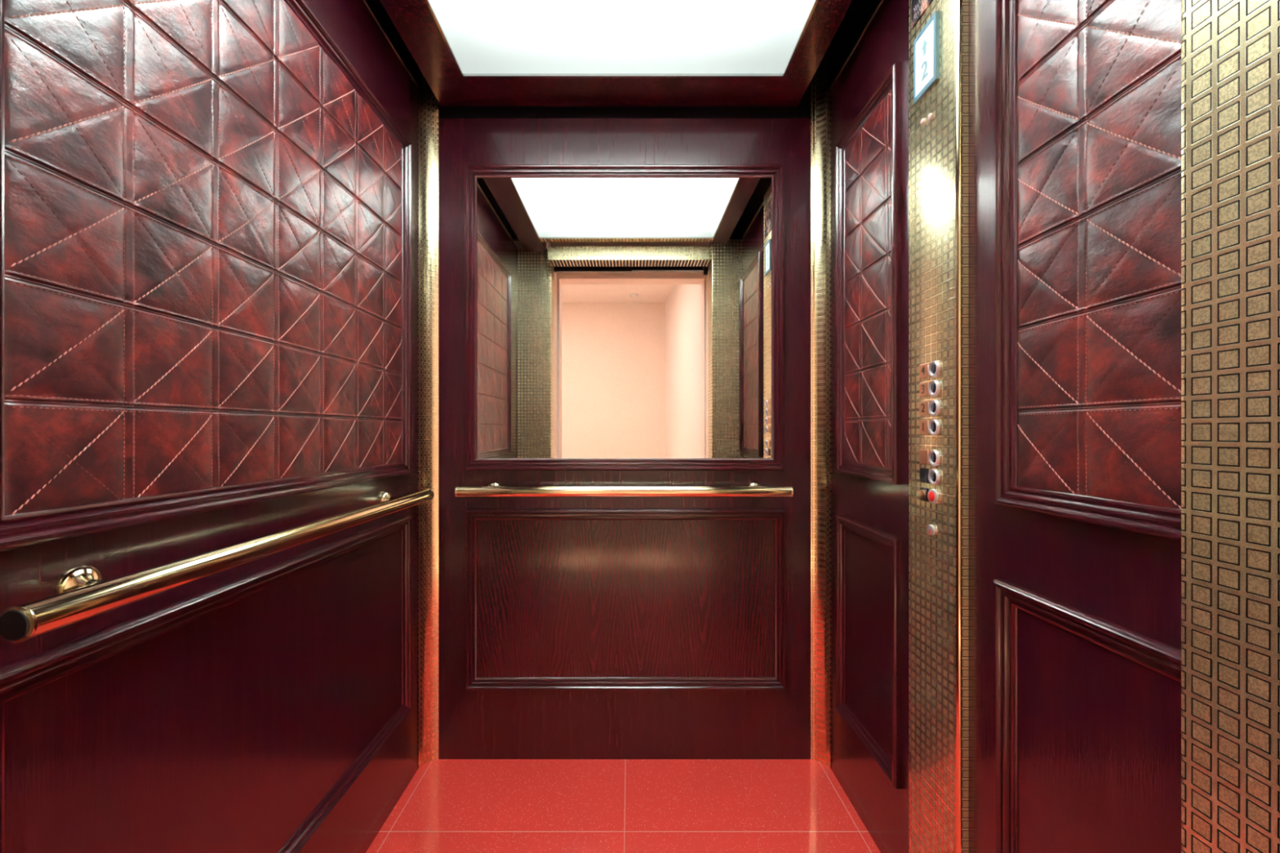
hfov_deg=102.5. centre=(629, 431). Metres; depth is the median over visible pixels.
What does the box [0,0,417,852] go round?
wall
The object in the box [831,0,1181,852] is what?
wall
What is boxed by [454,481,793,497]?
handrail
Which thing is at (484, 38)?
ceiling light
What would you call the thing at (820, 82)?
trim
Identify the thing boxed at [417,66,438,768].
trim
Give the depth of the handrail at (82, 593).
0.64 m
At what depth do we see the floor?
1.47 m
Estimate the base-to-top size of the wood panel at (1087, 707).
0.591 m
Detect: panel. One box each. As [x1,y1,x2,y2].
[0,0,412,551]
[0,515,412,852]
[465,508,786,690]
[835,62,901,484]
[835,515,901,789]
[908,0,968,852]
[994,0,1181,541]
[994,578,1181,852]
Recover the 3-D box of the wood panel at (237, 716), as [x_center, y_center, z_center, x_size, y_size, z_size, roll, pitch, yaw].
[-0.667,0.550,1.036,0.018,0.591,1.041,0,0,0]
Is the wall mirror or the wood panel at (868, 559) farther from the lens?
the wall mirror
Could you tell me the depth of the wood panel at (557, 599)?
1.69 m
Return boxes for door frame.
[1181,0,1279,852]
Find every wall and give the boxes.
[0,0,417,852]
[438,118,810,759]
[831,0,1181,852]
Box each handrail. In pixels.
[0,488,434,643]
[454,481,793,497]
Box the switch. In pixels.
[919,486,928,502]
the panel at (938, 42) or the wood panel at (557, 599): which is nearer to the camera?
the panel at (938, 42)
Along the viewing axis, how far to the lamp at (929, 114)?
1.06 m
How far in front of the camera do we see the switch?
1.08 m
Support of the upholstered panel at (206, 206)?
attached to the wall at (30, 573)
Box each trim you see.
[364,0,418,88]
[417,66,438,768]
[810,42,831,769]
[830,0,882,88]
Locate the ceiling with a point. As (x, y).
(413, 20)
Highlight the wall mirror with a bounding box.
[464,164,784,471]
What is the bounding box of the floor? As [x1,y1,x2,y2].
[365,759,880,852]
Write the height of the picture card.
0.139 m
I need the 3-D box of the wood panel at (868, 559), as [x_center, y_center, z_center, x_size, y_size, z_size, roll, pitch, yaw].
[0.634,0.550,1.390,0.018,0.591,0.352,0,0,0]
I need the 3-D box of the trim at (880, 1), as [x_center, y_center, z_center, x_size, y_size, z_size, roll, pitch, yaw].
[0.656,-1.099,0.970,0.033,0.009,1.340,0,0,0]
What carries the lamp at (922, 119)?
attached to the panel at (938, 42)
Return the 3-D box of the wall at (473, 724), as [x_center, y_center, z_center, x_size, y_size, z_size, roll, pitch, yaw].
[-0.014,0.025,1.705,1.230,2.110,0.030,0,0,0]
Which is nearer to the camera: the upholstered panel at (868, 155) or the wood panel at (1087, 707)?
the wood panel at (1087, 707)
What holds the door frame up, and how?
on the floor
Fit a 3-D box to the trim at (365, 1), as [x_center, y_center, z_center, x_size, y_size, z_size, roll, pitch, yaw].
[-0.690,-1.099,0.970,0.033,0.009,1.340,0,0,0]
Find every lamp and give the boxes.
[920,117,924,125]
[927,112,932,120]
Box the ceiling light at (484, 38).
[425,0,817,77]
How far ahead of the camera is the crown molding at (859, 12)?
1.75 m
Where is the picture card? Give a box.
[911,0,932,28]
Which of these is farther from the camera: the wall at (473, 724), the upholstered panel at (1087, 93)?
the wall at (473, 724)
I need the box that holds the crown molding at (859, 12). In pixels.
[366,0,879,118]
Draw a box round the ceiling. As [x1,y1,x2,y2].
[380,0,852,106]

